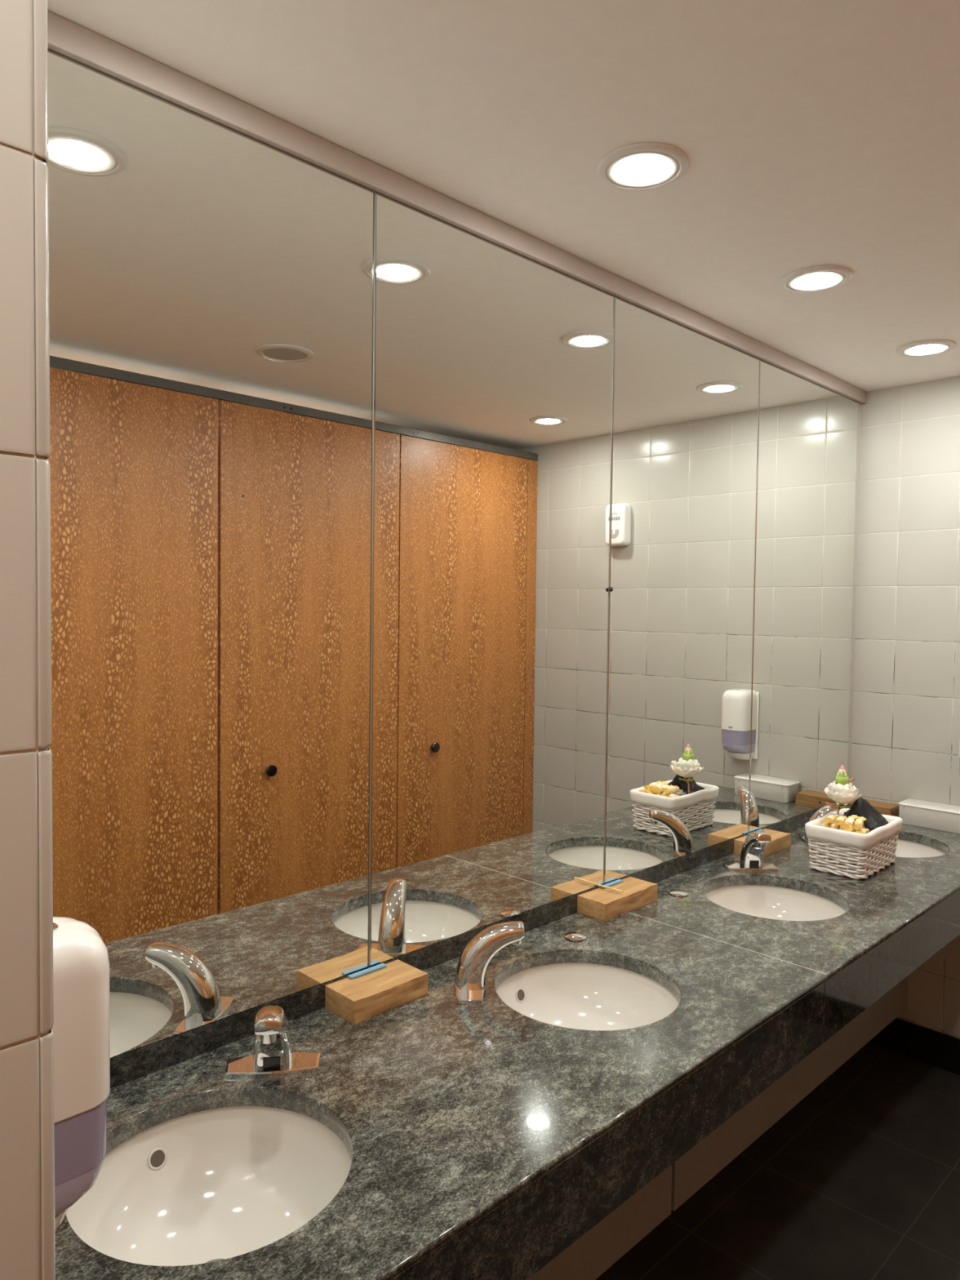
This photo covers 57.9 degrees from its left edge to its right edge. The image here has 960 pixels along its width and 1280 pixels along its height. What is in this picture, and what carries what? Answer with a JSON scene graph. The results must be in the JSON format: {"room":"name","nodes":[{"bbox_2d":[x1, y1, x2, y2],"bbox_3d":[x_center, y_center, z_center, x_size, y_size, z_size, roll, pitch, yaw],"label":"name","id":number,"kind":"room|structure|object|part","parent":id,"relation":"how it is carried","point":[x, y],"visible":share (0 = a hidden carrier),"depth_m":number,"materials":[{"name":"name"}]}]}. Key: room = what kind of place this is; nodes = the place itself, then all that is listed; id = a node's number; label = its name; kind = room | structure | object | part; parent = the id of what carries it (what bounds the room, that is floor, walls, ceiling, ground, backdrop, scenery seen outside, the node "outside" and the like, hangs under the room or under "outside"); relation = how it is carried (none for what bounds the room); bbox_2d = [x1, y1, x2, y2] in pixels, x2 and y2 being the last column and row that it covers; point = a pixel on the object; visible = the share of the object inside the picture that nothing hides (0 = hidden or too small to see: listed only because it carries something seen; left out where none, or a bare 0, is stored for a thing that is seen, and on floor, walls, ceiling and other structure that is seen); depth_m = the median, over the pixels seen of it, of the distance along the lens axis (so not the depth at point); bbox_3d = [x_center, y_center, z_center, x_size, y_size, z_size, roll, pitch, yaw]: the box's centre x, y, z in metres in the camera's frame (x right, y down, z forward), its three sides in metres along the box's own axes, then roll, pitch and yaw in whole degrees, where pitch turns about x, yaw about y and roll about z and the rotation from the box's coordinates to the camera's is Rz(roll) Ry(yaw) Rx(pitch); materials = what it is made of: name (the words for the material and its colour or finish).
{"room":"public restroom","nodes":[
{"label":"public restroom","id":0,"kind":"room"},
{"bbox_2d":[0,0,55,1279],"bbox_3d":[-0.867,0.366,0.609,0.813,2.457,0.800,-1,3,-45],"label":"wall","id":1,"kind":"structure","parent":0,"point":[27,1124],"depth_m":0.58,"materials":[{"name":"white tile"}]},
{"bbox_2d":[52,916,110,1230],"bbox_3d":[-0.426,0.420,0.831,0.124,0.293,0.122,-1,3,-45],"label":"soap dispenser","id":2,"kind":"object","parent":1,"relation":"attached to","point":[81,1029],"visible":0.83,"depth_m":0.81,"materials":[{"name":"white plastic"}]},
{"bbox_3d":[-0.424,0.517,0.838,0.108,0.035,0.106,-1,3,-45],"label":"tank","id":3,"kind":"part","parent":2,"relation":"part of","materials":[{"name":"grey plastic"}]},
{"bbox_2d":[110,191,861,1088],"bbox_3d":[0.275,0.319,2.240,3.146,2.457,0.092,-1,3,-45],"label":"wall","id":4,"kind":"structure","parent":0,"point":[859,416],"depth_m":3.28,"materials":[{"name":"white tile"}]},
{"bbox_2d":[45,48,373,1057],"bbox_3d":[-0.495,-0.098,1.382,0.804,1.486,0.005,-1,3,-45],"label":"wall mirror","id":5,"kind":"object","parent":4,"relation":"attached to","point":[211,282],"visible":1,"depth_m":1.42,"materials":[{"name":"silver metal"}]},
{"bbox_2d":[47,10,866,404],"bbox_3d":[0.336,-0.883,2.161,3.121,0.045,0.018,-1,3,-45],"label":"trim","id":6,"kind":"structure","parent":4,"relation":"attached to","point":[69,39],"depth_m":1.61,"materials":[{"name":"paint"}]},
{"bbox_2d":[110,801,835,1088],"bbox_3d":[0.313,0.649,2.222,3.123,0.046,0.008,-1,3,-45],"label":"backsplash","id":7,"kind":"structure","parent":4,"relation":"attached to","point":[126,1067],"depth_m":1.61,"materials":[{"name":"stone"}]},
{"bbox_2d":[368,191,613,966],"bbox_3d":[0.058,-0.111,1.931,0.749,1.486,0.005,-1,3,-45],"label":"wall mirror","id":8,"kind":"object","parent":4,"relation":"attached to","point":[491,410],"visible":1,"depth_m":1.87,"materials":[{"name":"silver metal"}]},
{"bbox_2d":[54,801,959,1279],"bbox_3d":[0.519,0.729,2.016,3.123,0.186,0.596,-1,3,-45],"label":"countertop","id":9,"kind":"structure","parent":4,"relation":"attached to","point":[482,1141],"depth_m":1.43,"materials":[{"name":"stone"}]},
{"bbox_2d":[66,1106,351,1266],"bbox_3d":[-0.357,0.803,1.170,0.408,0.139,0.408,-1,3,-45],"label":"basin","id":10,"kind":"object","parent":9,"relation":"in","point":[215,1184],"visible":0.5,"depth_m":1.28,"materials":[{"name":"beige ceramic"}]},
{"bbox_2d":[225,1005,320,1076],"bbox_3d":[-0.330,0.631,1.371,0.152,0.130,0.138,0,2,-9],"label":"faucet","id":11,"kind":"object","parent":9,"relation":"on","point":[273,1055],"visible":1,"depth_m":1.38,"materials":[{"name":"silver metal"}]},
{"bbox_3d":[-0.330,0.627,1.370,0.061,0.123,0.136,0,2,-9],"label":"spout","id":12,"kind":"part","parent":11,"relation":"part of","materials":[{"name":"silver metal"}]},
{"bbox_3d":[-0.337,0.691,1.411,0.152,0.007,0.060,0,2,-9],"label":"plate","id":13,"kind":"part","parent":11,"relation":"part of","materials":[{"name":"silver metal"}]},
{"bbox_2d":[324,959,428,1024],"bbox_3d":[-0.194,0.665,1.647,0.178,0.044,0.094,-1,3,-45],"label":"wooden block","id":14,"kind":"object","parent":9,"relation":"on","point":[357,1000],"visible":1,"depth_m":1.62,"materials":[{"name":"brown wood"}]},
{"bbox_2d":[347,963,386,979],"bbox_3d":[-0.217,0.640,1.676,0.085,0.004,0.012,-1,3,-45],"label":"plastic shim","id":15,"kind":"object","parent":14,"relation":"on","point":[379,966],"visible":1,"depth_m":1.67,"materials":[{"name":"blue plastic"}]},
{"bbox_2d":[453,920,524,1004],"bbox_3d":[0.018,0.622,1.715,0.138,0.130,0.152,1,2,-2],"label":"faucet","id":16,"kind":"object","parent":9,"relation":"on","point":[473,961],"visible":1,"depth_m":1.69,"materials":[{"name":"silver metal"}]},
{"bbox_3d":[-0.021,0.683,1.716,0.060,0.007,0.152,1,2,-2],"label":"plate","id":17,"kind":"part","parent":16,"relation":"part of","materials":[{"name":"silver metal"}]},
{"bbox_3d":[0.218,0.676,1.980,0.051,0.007,0.051,-1,3,-45],"label":"hole cap","id":18,"kind":"part","parent":9,"relation":"part of","materials":[{"name":"silver metal"}]},
{"bbox_2d":[496,962,679,1030],"bbox_3d":[0.211,0.789,1.733,0.408,0.139,0.408,-1,3,-45],"label":"basin","id":19,"kind":"object","parent":9,"relation":"in","point":[572,995],"visible":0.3,"depth_m":1.87,"materials":[{"name":"beige ceramic"}]},
{"bbox_2d":[577,876,657,921],"bbox_3d":[0.350,0.652,2.192,0.224,0.043,0.087,-1,3,-45],"label":"wooden block","id":20,"kind":"object","parent":9,"relation":"on","point":[604,904],"visible":0.98,"depth_m":2.15,"materials":[{"name":"brown wood"}]},
{"bbox_2d":[598,884,623,893],"bbox_3d":[0.328,0.623,2.175,0.074,0.005,0.005,3,3,43],"label":"wooden stick","id":21,"kind":"object","parent":20,"relation":"on","point":[599,885],"visible":1,"depth_m":2.17,"materials":[{"name":"brown wood"}]},
{"bbox_2d":[600,879,622,888],"bbox_3d":[0.339,0.626,2.228,0.081,0.004,0.012,-1,3,-45],"label":"plastic shim","id":22,"kind":"object","parent":20,"relation":"on","point":[618,881],"visible":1,"depth_m":2.23,"materials":[{"name":"blue plastic"}]},
{"bbox_3d":[0.526,0.668,2.293,0.051,0.007,0.051,-1,3,-45],"label":"hole cap","id":23,"kind":"part","parent":9,"relation":"part of","materials":[{"name":"silver metal"}]},
{"bbox_2d":[722,830,777,871],"bbox_3d":[0.793,0.603,2.492,0.152,0.130,0.138,1,2,-2],"label":"faucet","id":24,"kind":"object","parent":9,"relation":"on","point":[754,844],"visible":1,"depth_m":2.50,"materials":[{"name":"silver metal"}]},
{"bbox_3d":[0.791,0.663,2.533,0.152,0.007,0.060,1,2,-2],"label":"plate","id":25,"kind":"part","parent":24,"relation":"part of","materials":[{"name":"silver metal"}]},
{"bbox_3d":[0.793,0.600,2.491,0.061,0.123,0.136,1,2,-2],"label":"spout","id":26,"kind":"part","parent":24,"relation":"part of","materials":[{"name":"silver metal"}]},
{"bbox_2d":[733,828,791,857],"bbox_3d":[0.889,0.639,2.725,0.203,0.042,0.088,-1,3,-45],"label":"wooden block","id":27,"kind":"object","parent":9,"relation":"on","point":[780,841],"visible":0.57,"depth_m":2.70,"materials":[{"name":"brown wood"}]},
{"bbox_2d":[704,884,846,920],"bbox_3d":[0.774,0.775,2.292,0.408,0.139,0.408,-1,3,-45],"label":"basin","id":28,"kind":"object","parent":9,"relation":"in","point":[771,902],"visible":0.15,"depth_m":2.45,"materials":[{"name":"beige ceramic"}]},
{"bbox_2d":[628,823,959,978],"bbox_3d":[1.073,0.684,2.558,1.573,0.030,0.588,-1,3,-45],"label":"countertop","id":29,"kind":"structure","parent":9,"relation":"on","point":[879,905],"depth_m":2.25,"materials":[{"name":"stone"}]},
{"bbox_2d":[798,802,849,843],"bbox_3d":[1.130,0.594,2.830,0.138,0.130,0.152,1,2,-2],"label":"faucet","id":30,"kind":"object","parent":9,"relation":"on","point":[827,809],"visible":0.22,"depth_m":2.82,"materials":[{"name":"silver metal"}]},
{"bbox_3d":[1.091,0.655,2.831,0.060,0.007,0.152,1,2,-2],"label":"plate","id":31,"kind":"part","parent":30,"relation":"part of","materials":[{"name":"silver metal"}]},
{"bbox_2d":[804,808,902,879],"bbox_3d":[1.108,0.600,2.570,0.188,0.137,0.301,3,3,44],"label":"wicker basket","id":32,"kind":"object","parent":9,"relation":"on","point":[855,855],"visible":0.89,"depth_m":2.48,"materials":[{"name":"white wicker"}]},
{"bbox_2d":[818,822,832,827],"bbox_3d":[1.014,0.545,2.539,0.032,0.024,0.073,3,3,44],"label":"wrapped candy","id":33,"kind":"object","parent":32,"relation":"in","point":[828,824],"visible":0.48,"depth_m":2.53,"materials":[{"name":"yellow plastic"}]},
{"bbox_2d":[822,814,839,823],"bbox_3d":[1.028,0.524,2.537,0.031,0.024,0.072,3,3,43],"label":"wrapped candy","id":34,"kind":"object","parent":32,"relation":"in","point":[830,819],"visible":0.93,"depth_m":2.52,"materials":[{"name":"yellow plastic"}]},
{"bbox_2d":[830,823,839,829],"bbox_3d":[1.033,0.544,2.523,0.034,0.024,0.073,2,3,37],"label":"wrapped candy","id":35,"kind":"object","parent":32,"relation":"in","point":[833,826],"visible":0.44,"depth_m":2.51,"materials":[{"name":"yellow plastic"}]},
{"bbox_2d":[832,815,847,825],"bbox_3d":[1.048,0.525,2.522,0.032,0.024,0.072,2,2,31],"label":"wrapped candy","id":36,"kind":"object","parent":32,"relation":"in","point":[840,820],"visible":1,"depth_m":2.50,"materials":[{"name":"yellow plastic"}]},
{"bbox_2d":[840,814,858,828],"bbox_3d":[1.068,0.526,2.506,0.033,0.034,0.072,3,3,43],"label":"wrapped candy","id":37,"kind":"object","parent":32,"relation":"in","point":[850,820],"visible":0.99,"depth_m":2.50,"materials":[{"name":"yellow plastic"}]},
{"bbox_2d":[843,825,856,831],"bbox_3d":[1.070,0.545,2.491,0.031,0.030,0.074,3,3,44],"label":"wrapped candy","id":38,"kind":"object","parent":32,"relation":"in","point":[847,828],"visible":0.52,"depth_m":2.47,"materials":[{"name":"yellow plastic"}]},
{"bbox_2d":[851,816,866,830],"bbox_3d":[1.089,0.527,2.489,0.032,0.027,0.073,2,2,32],"label":"wrapped candy","id":39,"kind":"object","parent":32,"relation":"in","point":[859,822],"visible":1,"depth_m":2.47,"materials":[{"name":"yellow plastic"}]},
{"bbox_2d":[853,828,869,834],"bbox_3d":[1.088,0.549,2.476,0.033,0.024,0.073,2,3,37],"label":"wrapped candy","id":40,"kind":"object","parent":32,"relation":"in","point":[864,831],"visible":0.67,"depth_m":2.46,"materials":[{"name":"yellow plastic"}]},
{"bbox_2d":[843,796,888,831],"bbox_3d":[1.156,0.520,2.610,0.104,0.101,0.104,-1,3,-45],"label":"pouch","id":41,"kind":"object","parent":32,"relation":"in","point":[860,807],"visible":0.81,"depth_m":2.58,"materials":[{"name":"black fabric"}]},
{"bbox_3d":[1.073,0.577,2.610,0.027,0.089,0.027,-1,3,-45],"label":"glass vase","id":42,"kind":"object","parent":32,"relation":"in","visible":0},
{"bbox_2d":[823,764,861,814],"bbox_3d":[1.087,0.494,2.599,0.099,0.234,0.108,-1,3,-45],"label":"flower","id":43,"kind":"object","parent":42,"relation":"in","point":[842,792],"visible":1,"depth_m":2.58,"materials":[{"name":"white plant"}]},
{"bbox_2d":[847,799,898,817],"bbox_3d":[1.452,0.626,3.217,0.097,0.045,0.172,-1,3,-45],"label":"wooden block","id":44,"kind":"object","parent":9,"relation":"on","point":[884,808],"visible":0.3,"depth_m":3.16,"materials":[{"name":"brown wood"}]},
{"bbox_2d":[895,839,946,857],"bbox_3d":[1.334,0.761,2.850,0.408,0.139,0.408,-1,3,-45],"label":"basin","id":45,"kind":"object","parent":9,"relation":"in","point":[904,848],"visible":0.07,"depth_m":2.96,"materials":[{"name":"beige ceramic"}]},
{"bbox_2d":[897,799,959,833],"bbox_3d":[1.611,0.621,3.051,0.114,0.073,0.239,-1,3,-45],"label":"storage box","id":46,"kind":"object","parent":9,"relation":"on","point":[924,814],"visible":0.91,"depth_m":3.03,"materials":[{"name":"white plastic"}]},
{"bbox_3d":[1.612,0.587,3.050,0.114,0.007,0.239,-1,3,-45],"label":"box lid","id":47,"kind":"part","parent":46,"relation":"part of","materials":[{"name":"white plastic"}]},
{"bbox_2d":[527,1164,671,1279],"bbox_3d":[-0.169,1.125,1.611,1.554,0.532,0.230,-1,3,-45],"label":"access panel","id":48,"kind":"object","parent":4,"relation":"attached to","point":[594,1252],"visible":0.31,"depth_m":1.92,"materials":[{"name":"paint"}]},
{"bbox_2d":[603,296,759,883],"bbox_3d":[0.593,-0.124,2.460,0.749,1.486,0.005,-1,3,-45],"label":"wall mirror","id":49,"kind":"object","parent":4,"relation":"attached to","point":[685,400],"visible":1,"depth_m":2.41,"materials":[{"name":"silver metal"}]},
{"bbox_2d":[671,976,907,1211],"bbox_3d":[0.942,1.098,2.713,1.551,0.532,0.230,-1,3,-45],"label":"access panel","id":50,"kind":"object","parent":4,"relation":"attached to","point":[698,1166],"visible":0.27,"depth_m":2.47,"materials":[{"name":"paint"}]},
{"bbox_2d":[816,1081,823,1092],"bbox_3d":[1.073,1.324,2.737,0.138,0.205,0.016,-1,3,-45],"label":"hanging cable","id":51,"kind":"object","parent":50,"relation":"hanging from","point":[820,1090],"visible":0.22,"depth_m":2.74,"materials":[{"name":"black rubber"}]},
{"bbox_2d":[747,359,857,832],"bbox_3d":[1.130,-0.137,2.993,0.757,1.486,0.005,-1,3,-45],"label":"wall mirror","id":52,"kind":"object","parent":4,"relation":"attached to","point":[807,430],"visible":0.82,"depth_m":2.95,"materials":[{"name":"silver metal"}]},
{"bbox_2d":[47,0,959,391],"bbox_3d":[0.854,-0.891,0.564,4.839,0.100,3.200,-1,3,-45],"label":"ceiling","id":53,"kind":"structure","parent":0,"point":[811,133],"depth_m":1.47,"materials":[{"name":"paint"}]},
{"bbox_2d":[597,142,688,191],"bbox_3d":[0.304,-0.881,1.623,0.167,0.011,0.167,-1,3,-45],"label":"recessed light","id":54,"kind":"object","parent":53,"relation":"in","point":[639,166],"visible":1,"depth_m":1.61,"materials":[{"name":"white"}]},
{"bbox_2d":[780,265,852,293],"bbox_3d":[0.836,-0.895,2.158,0.167,0.011,0.167,-1,3,-45],"label":"recessed light","id":55,"kind":"object","parent":53,"relation":"in","point":[817,278],"visible":1,"depth_m":2.14,"materials":[{"name":"white"}]},
{"bbox_2d":[896,339,956,356],"bbox_3d":[1.393,-0.908,2.708,0.167,0.011,0.167,-1,3,-45],"label":"recessed light","id":56,"kind":"object","parent":53,"relation":"in","point":[926,348],"visible":1,"depth_m":2.69,"materials":[{"name":"white"}]},
{"bbox_2d":[595,1042,959,1279],"bbox_3d":[0.823,1.664,0.659,4.839,0.100,3.200,-1,3,-45],"label":"floor","id":57,"kind":"structure","parent":0,"point":[860,1180],"depth_m":2.41,"materials":[{"name":"tile"}]},
{"bbox_2d":[850,376,959,1038],"bbox_3d":[2.521,0.345,2.280,0.100,2.457,3.200,-1,3,-45],"label":"wall","id":58,"kind":"structure","parent":0,"point":[906,712],"depth_m":3.15,"materials":[{"name":"white tile"}]},
{"bbox_2d":[868,1017,959,1075],"bbox_3d":[2.467,1.510,2.283,0.012,0.127,3.000,-1,3,-45],"label":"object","id":59,"kind":"structure","parent":58,"relation":"attached to","point":[935,1048],"depth_m":3.15,"materials":[{"name":"black"}]}
]}

